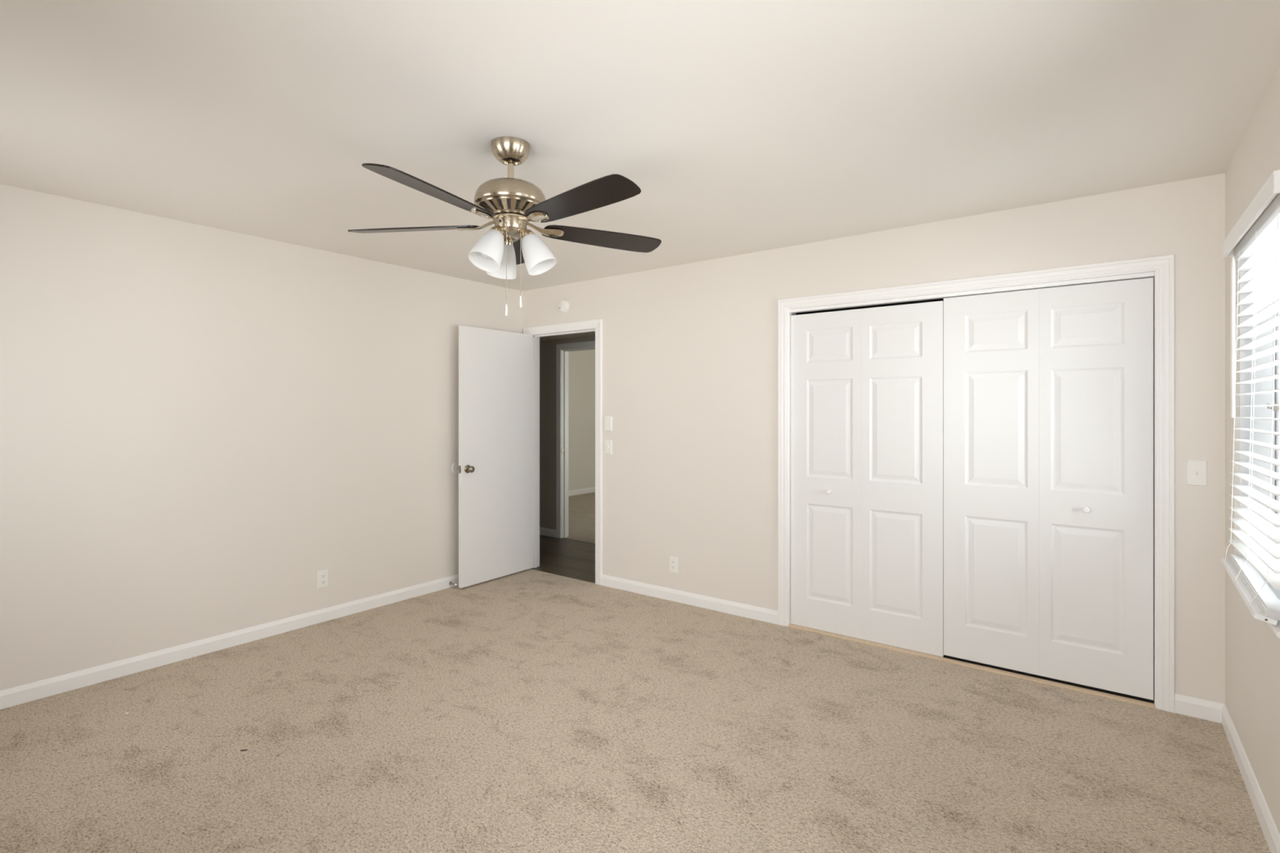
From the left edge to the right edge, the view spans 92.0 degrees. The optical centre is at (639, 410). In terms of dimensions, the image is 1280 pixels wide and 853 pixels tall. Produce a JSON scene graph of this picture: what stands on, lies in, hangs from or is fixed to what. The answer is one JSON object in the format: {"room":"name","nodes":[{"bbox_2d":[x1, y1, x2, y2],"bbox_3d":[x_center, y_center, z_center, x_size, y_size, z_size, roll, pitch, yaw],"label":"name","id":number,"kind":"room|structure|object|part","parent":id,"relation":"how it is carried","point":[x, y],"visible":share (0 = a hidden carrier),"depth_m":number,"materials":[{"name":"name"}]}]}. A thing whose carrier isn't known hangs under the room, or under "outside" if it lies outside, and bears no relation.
{"room":"empty bedroom","nodes":[
{"label":"empty bedroom","id":0,"kind":"room"},
{"bbox_2d":[0,183,523,690],"bbox_3d":[-2.388,0.167,3.755,0.120,2.540,4.585,0,0,37],"label":"wall","id":1,"kind":"structure","parent":0,"point":[198,424],"depth_m":3.50,"materials":[{"name":"paint"}]},
{"bbox_2d":[0,573,458,709],"bbox_3d":[-2.334,1.345,3.717,0.013,0.084,4.350,0,0,37],"label":"baseboard","id":2,"kind":"structure","parent":1,"relation":"attached to","point":[25,693],"depth_m":3.50,"materials":[{"name":"white paint"}]},
{"bbox_2d":[317,568,328,589],"bbox_3d":[-2.081,1.109,4.059,0.008,0.115,0.070,0,0,37],"label":"wall outlet","id":3,"kind":"object","parent":1,"relation":"attached to","point":[322,575],"visible":1,"depth_m":4.05,"materials":[{"name":"white plastic"}]},
{"bbox_2d":[451,462,458,473],"bbox_3d":[-1.456,0.457,4.895,0.006,0.082,0.082,0,0,37],"label":"bumper cover","id":4,"kind":"object","parent":1,"relation":"attached to","point":[455,467],"visible":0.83,"depth_m":4.89,"materials":[{"name":"white rubber"}]},
{"bbox_2d":[477,196,537,217],"bbox_3d":[-0.512,-0.784,2.450,0.258,0.040,0.258,0,0,37],"label":"motor housing","id":5,"kind":"object","parent":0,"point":[504,206],"depth_m":2.37,"materials":[{"name":"silver"}]},
{"bbox_2d":[539,337,595,529],"bbox_3d":[-0.789,0.197,6.723,4.520,2.500,0.115,0,0,37],"label":"wall","id":6,"kind":"structure","parent":0,"point":[547,348],"depth_m":6.82,"materials":[{"name":"paint"}]},
{"bbox_2d":[539,527,555,537],"bbox_3d":[-0.659,1.345,6.546,4.100,0.084,0.013,0,0,37],"label":"baseboard","id":7,"kind":"structure","parent":6,"relation":"attached to","point":[543,531],"depth_m":6.81,"materials":[{"name":"white paint"}]},
{"bbox_2d":[555,340,595,537],"bbox_3d":[-0.521,0.332,6.513,0.885,2.109,0.132,0,0,37],"label":"trim","id":8,"kind":"structure","parent":6,"relation":"attached to","point":[562,349],"depth_m":6.72,"materials":[{"name":"white paint"}]},
{"bbox_2d":[539,331,595,342],"bbox_3d":[-0.990,-0.788,6.187,4.000,0.050,0.985,0,0,37],"label":"ceiling","id":9,"kind":"structure","parent":0,"point":[585,335],"depth_m":6.40,"materials":[{"name":"paint"}]},
{"bbox_2d":[568,349,595,490],"bbox_3d":[-1.502,0.167,9.623,0.100,2.540,3.900,0,0,37],"label":"wall","id":10,"kind":"structure","parent":0,"point":[581,364],"depth_m":10.25,"materials":[{"name":"paint"}]},
{"bbox_2d":[568,487,595,496],"bbox_3d":[0.381,1.345,8.284,4.520,0.084,3.785,0,0,37],"label":"baseboard","id":11,"kind":"structure","parent":10,"relation":"attached to","point":[584,491],"depth_m":10.23,"materials":[{"name":"white paint"}]},
{"bbox_2d":[0,492,1271,852],"bbox_3d":[-0.153,1.412,5.207,7.357,0.050,9.350,0,0,37],"label":"floor","id":12,"kind":"structure","parent":0,"point":[529,710],"depth_m":2.54,"materials":[{"name":"beige carpet"}]},
{"bbox_2d":[0,0,1279,291],"bbox_3d":[-0.523,-1.078,2.361,4.537,0.050,4.350,0,0,37],"label":"ceiling","id":13,"kind":"structure","parent":0,"point":[741,126],"depth_m":2.15,"materials":[{"name":"paint"}]},
{"bbox_2d":[347,136,661,315],"bbox_3d":[-0.497,-0.710,2.414,1.273,0.687,1.287,0,0,37],"label":"ceiling fan","id":14,"kind":"object","parent":13,"relation":"hanging from","point":[511,202],"visible":1,"depth_m":2.38,"materials":[{"name":"silver metal"}]},
{"bbox_3d":[-0.912,-0.734,2.502,0.540,0.006,0.135,0,13,7],"label":"blade","id":15,"kind":"part","parent":14,"relation":"part of","materials":[{"name":"black wood"}]},
{"bbox_3d":[-0.686,-0.734,2.086,0.135,0.006,0.540,14,6,25],"label":"blade","id":16,"kind":"part","parent":14,"relation":"part of","materials":[{"name":"black wood"}]},
{"bbox_3d":[-0.583,-0.616,2.357,0.122,0.161,0.141,0,0,37],"label":"lamp shade","id":17,"kind":"part","parent":14,"relation":"part of","materials":[{"name":"white glass"}]},
{"bbox_3d":[-0.573,-0.633,2.370,0.060,0.106,0.077,0,0,37],"label":"bulb","id":18,"kind":"part","parent":14,"relation":"part of","materials":[{"name":"white glass"}]},
{"bbox_2d":[489,225,504,237],"bbox_3d":[-0.555,-0.693,2.393,0.061,0.052,0.058,0,0,37],"label":"socket","id":19,"kind":"object","parent":14,"relation":"attached to","point":[497,231],"depth_m":2.37,"materials":[{"name":"gold metal"}]},
{"bbox_3d":[-0.567,-0.616,2.556,0.138,0.161,0.123,0,0,37],"label":"lamp shade","id":20,"kind":"part","parent":14,"relation":"part of","materials":[{"name":"white glass"}]},
{"bbox_3d":[-0.516,-0.568,2.387,0.006,0.326,0.012,0,0,3],"label":"pull chain","id":21,"kind":"part","parent":14,"relation":"part of","materials":[{"name":"silver metal"}]},
{"bbox_2d":[503,237,513,244],"bbox_3d":[-0.547,-0.693,2.512,0.058,0.052,0.061,0,0,37],"label":"socket","id":22,"kind":"object","parent":14,"relation":"attached to","point":[509,242],"depth_m":2.49,"materials":[{"name":"gold metal"}]},
{"bbox_3d":[-0.586,-0.734,2.846,0.135,0.006,0.540,-13,2,-10],"label":"blade","id":23,"kind":"part","parent":14,"relation":"part of","materials":[{"name":"black wood"}]},
{"bbox_3d":[-0.466,-0.587,2.408,0.012,0.288,0.006,0,0,37],"label":"pull chain","id":24,"kind":"part","parent":14,"relation":"part of","materials":[{"name":"silver metal"}]},
{"bbox_2d":[520,228,534,240],"bbox_3d":[-0.442,-0.693,2.437,0.058,0.052,0.061,0,0,37],"label":"socket","id":25,"kind":"object","parent":14,"relation":"attached to","point":[526,234],"depth_m":2.41,"materials":[{"name":"gold metal"}]},
{"bbox_3d":[-0.394,-0.616,2.432,0.137,0.161,0.124,0,0,37],"label":"lamp shade","id":26,"kind":"part","parent":14,"relation":"part of","materials":[{"name":"white glass"}]},
{"bbox_3d":[-0.220,-0.734,2.172,0.540,0.006,0.135,0,-12,43],"label":"blade","id":27,"kind":"part","parent":14,"relation":"part of","materials":[{"name":"black wood"}]},
{"bbox_3d":[-0.158,-0.734,2.642,0.540,0.006,0.135,0,-12,-29],"label":"blade","id":28,"kind":"part","parent":14,"relation":"part of","materials":[{"name":"black wood"}]},
{"bbox_2d":[523,173,1225,703],"bbox_3d":[1.021,0.172,4.421,4.537,2.550,0.800,0,0,37],"label":"wall","id":29,"kind":"structure","parent":0,"point":[690,351],"depth_m":4.07,"materials":[{"name":"paint"}]},
{"bbox_2d":[457,325,532,587],"bbox_3d":[-1.173,0.358,5.084,0.156,2.030,0.775,0,0,36],"label":"door","id":30,"kind":"structure","parent":29,"relation":"in","point":[495,468],"depth_m":5.04,"materials":[{"name":"white paint"}]},
{"bbox_3d":[-1.319,0.457,4.799,0.060,0.064,0.064,0,0,36],"label":"knob","id":31,"kind":"part","parent":30,"relation":"part of","materials":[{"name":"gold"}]},
{"bbox_2d":[523,318,602,585],"bbox_3d":[-0.630,0.330,5.220,0.902,2.115,0.132,0,0,37],"label":"trim","id":32,"kind":"structure","parent":29,"relation":"attached to","point":[595,325],"depth_m":4.99,"materials":[{"name":"white paint"}]},
{"bbox_2d":[558,299,568,312],"bbox_3d":[-0.641,-0.871,5.143,0.105,0.105,0.037,0,0,37],"label":"smoke detector","id":33,"kind":"object","parent":29,"relation":"attached to","point":[563,304],"visible":1,"depth_m":5.12,"materials":[{"name":"white plastic"}]},
{"bbox_2d":[604,416,612,431],"bbox_3d":[-0.250,0.106,4.865,0.070,0.115,0.014,0,0,37],"label":"blank plate","id":34,"kind":"object","parent":29,"relation":"attached to","point":[608,420],"visible":1,"depth_m":4.86,"materials":[{"name":"white plastic"}]},
{"bbox_2d":[604,439,612,454],"bbox_3d":[-0.252,0.287,4.863,0.070,0.115,0.019,0,0,37],"label":"light switch","id":35,"kind":"object","parent":29,"relation":"attached to","point":[608,442],"visible":1,"depth_m":4.86,"materials":[{"name":"white plastic"}]},
{"bbox_2d":[669,555,677,573],"bbox_3d":[0.243,1.124,4.499,0.070,0.115,0.008,0,0,37],"label":"wall outlet","id":36,"kind":"object","parent":29,"relation":"attached to","point":[673,560],"visible":1,"depth_m":4.50,"materials":[{"name":"white plastic"}]},
{"bbox_2d":[791,301,944,657],"bbox_3d":[1.331,0.383,3.716,0.898,1.988,0.064,0,0,37],"label":"door","id":37,"kind":"structure","parent":29,"relation":"in","point":[867,384],"depth_m":3.69,"materials":[{"name":"white paint"}]},
{"bbox_3d":[1.167,0.504,3.819,0.032,0.032,0.032,0,0,37],"label":"knob","id":38,"kind":"part","parent":37,"relation":"part of","materials":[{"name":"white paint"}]},
{"bbox_2d":[601,574,1225,723],"bbox_3d":[1.145,1.345,3.820,3.617,0.084,0.013,0,0,37],"label":"baseboard","id":39,"kind":"structure","parent":29,"relation":"attached to","point":[1201,708],"depth_m":4.21,"materials":[{"name":"white paint"}]},
{"bbox_2d":[787,623,1155,708],"bbox_3d":[1.683,1.385,3.431,1.809,0.013,0.038,0,0,37],"label":"trim","id":40,"kind":"structure","parent":29,"relation":"attached to","point":[846,637],"depth_m":3.30,"materials":[{"name":"brown wood"}]},
{"bbox_2d":[777,253,1174,712],"bbox_3d":[1.710,0.336,3.466,1.947,2.103,0.132,0,0,37],"label":"trim","id":41,"kind":"structure","parent":29,"relation":"attached to","point":[1162,268],"depth_m":3.02,"materials":[{"name":"white paint"}]},
{"bbox_2d":[943,277,1153,700],"bbox_3d":[2.053,0.369,3.175,0.901,1.988,0.064,0,0,37],"label":"door","id":42,"kind":"structure","parent":29,"relation":"in","point":[1048,393],"depth_m":3.15,"materials":[{"name":"white paint"}]},
{"bbox_3d":[2.199,0.491,3.046,0.032,0.032,0.032,0,0,37],"label":"knob","id":43,"kind":"part","parent":42,"relation":"part of","materials":[{"name":"white paint"}]},
{"bbox_2d":[1186,459,1207,486],"bbox_3d":[2.515,0.283,2.789,0.070,0.115,0.019,0,0,37],"label":"light switch","id":44,"kind":"object","parent":29,"relation":"attached to","point":[1196,470],"visible":1,"depth_m":2.79,"materials":[{"name":"white plastic"}]},
{"bbox_2d":[1225,67,1279,835],"bbox_3d":[1.350,0.167,0.953,0.150,2.540,4.585,0,0,37],"label":"wall","id":45,"kind":"structure","parent":0,"point":[1252,649],"depth_m":2.31,"materials":[{"name":"paint"}]},
{"bbox_2d":[1221,704,1279,852],"bbox_3d":[1.287,1.345,1.004,0.013,0.084,4.350,0,0,37],"label":"baseboard","id":46,"kind":"structure","parent":45,"relation":"attached to","point":[1270,832],"depth_m":2.19,"materials":[{"name":"white paint"}]},
{"bbox_2d":[1225,260,1279,638],"bbox_3d":[2.226,-0.009,2.144,0.176,1.357,0.951,0,0,37],"label":"window","id":47,"kind":"structure","parent":45,"relation":"in","point":[1260,411],"depth_m":2.50,"materials":[{"name":"white plastic"}]},
{"bbox_2d":[1221,169,1279,625],"bbox_3d":[2.172,-0.031,2.184,0.123,1.348,0.956,0,0,37],"label":"window blind","id":48,"kind":"object","parent":47,"relation":"attached to","point":[1259,541],"visible":1,"depth_m":2.19,"materials":[{"name":"white plastic"}]},
{"bbox_3d":[2.393,-0.009,2.462,0.102,1.251,0.014,0,0,37],"label":"ladder cord","id":49,"kind":"part","parent":48,"relation":"part of","materials":[{"name":"white fabric"}]},
{"bbox_3d":[2.157,0.627,2.204,0.051,0.033,0.880,0,0,38],"label":"rail","id":50,"kind":"part","parent":48,"relation":"part of","materials":[{"name":"white plastic"}]},
{"bbox_3d":[2.182,-0.008,2.189,0.112,1.254,0.014,0,0,37],"label":"ladder cord","id":51,"kind":"part","parent":48,"relation":"part of","materials":[{"name":"white fabric"}]},
{"bbox_3d":[2.206,-0.653,2.172,0.050,0.040,0.887,0,0,37],"label":"head rail","id":52,"kind":"part","parent":48,"relation":"part of","materials":[{"name":"white plastic"}]},
{"bbox_3d":[1.971,-0.007,1.915,0.122,1.256,0.014,0,0,37],"label":"ladder cord","id":53,"kind":"part","parent":48,"relation":"part of","materials":[{"name":"white fabric"}]},
{"bbox_3d":[2.212,0.659,2.154,0.141,0.020,0.951,0,0,37],"label":"sill","id":54,"kind":"part","parent":47,"relation":"part of","materials":[{"name":"white paint"}]},
{"bbox_3d":[2.287,-0.019,2.112,0.040,1.313,0.889,0,0,37],"label":"frame","id":55,"kind":"part","parent":47,"relation":"part of","materials":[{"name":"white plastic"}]},
{"bbox_3d":[2.289,-0.019,2.111,0.032,1.245,0.821,0,0,37],"label":"sash","id":56,"kind":"part","parent":47,"relation":"part of","materials":[{"name":"white plastic"}]}
]}

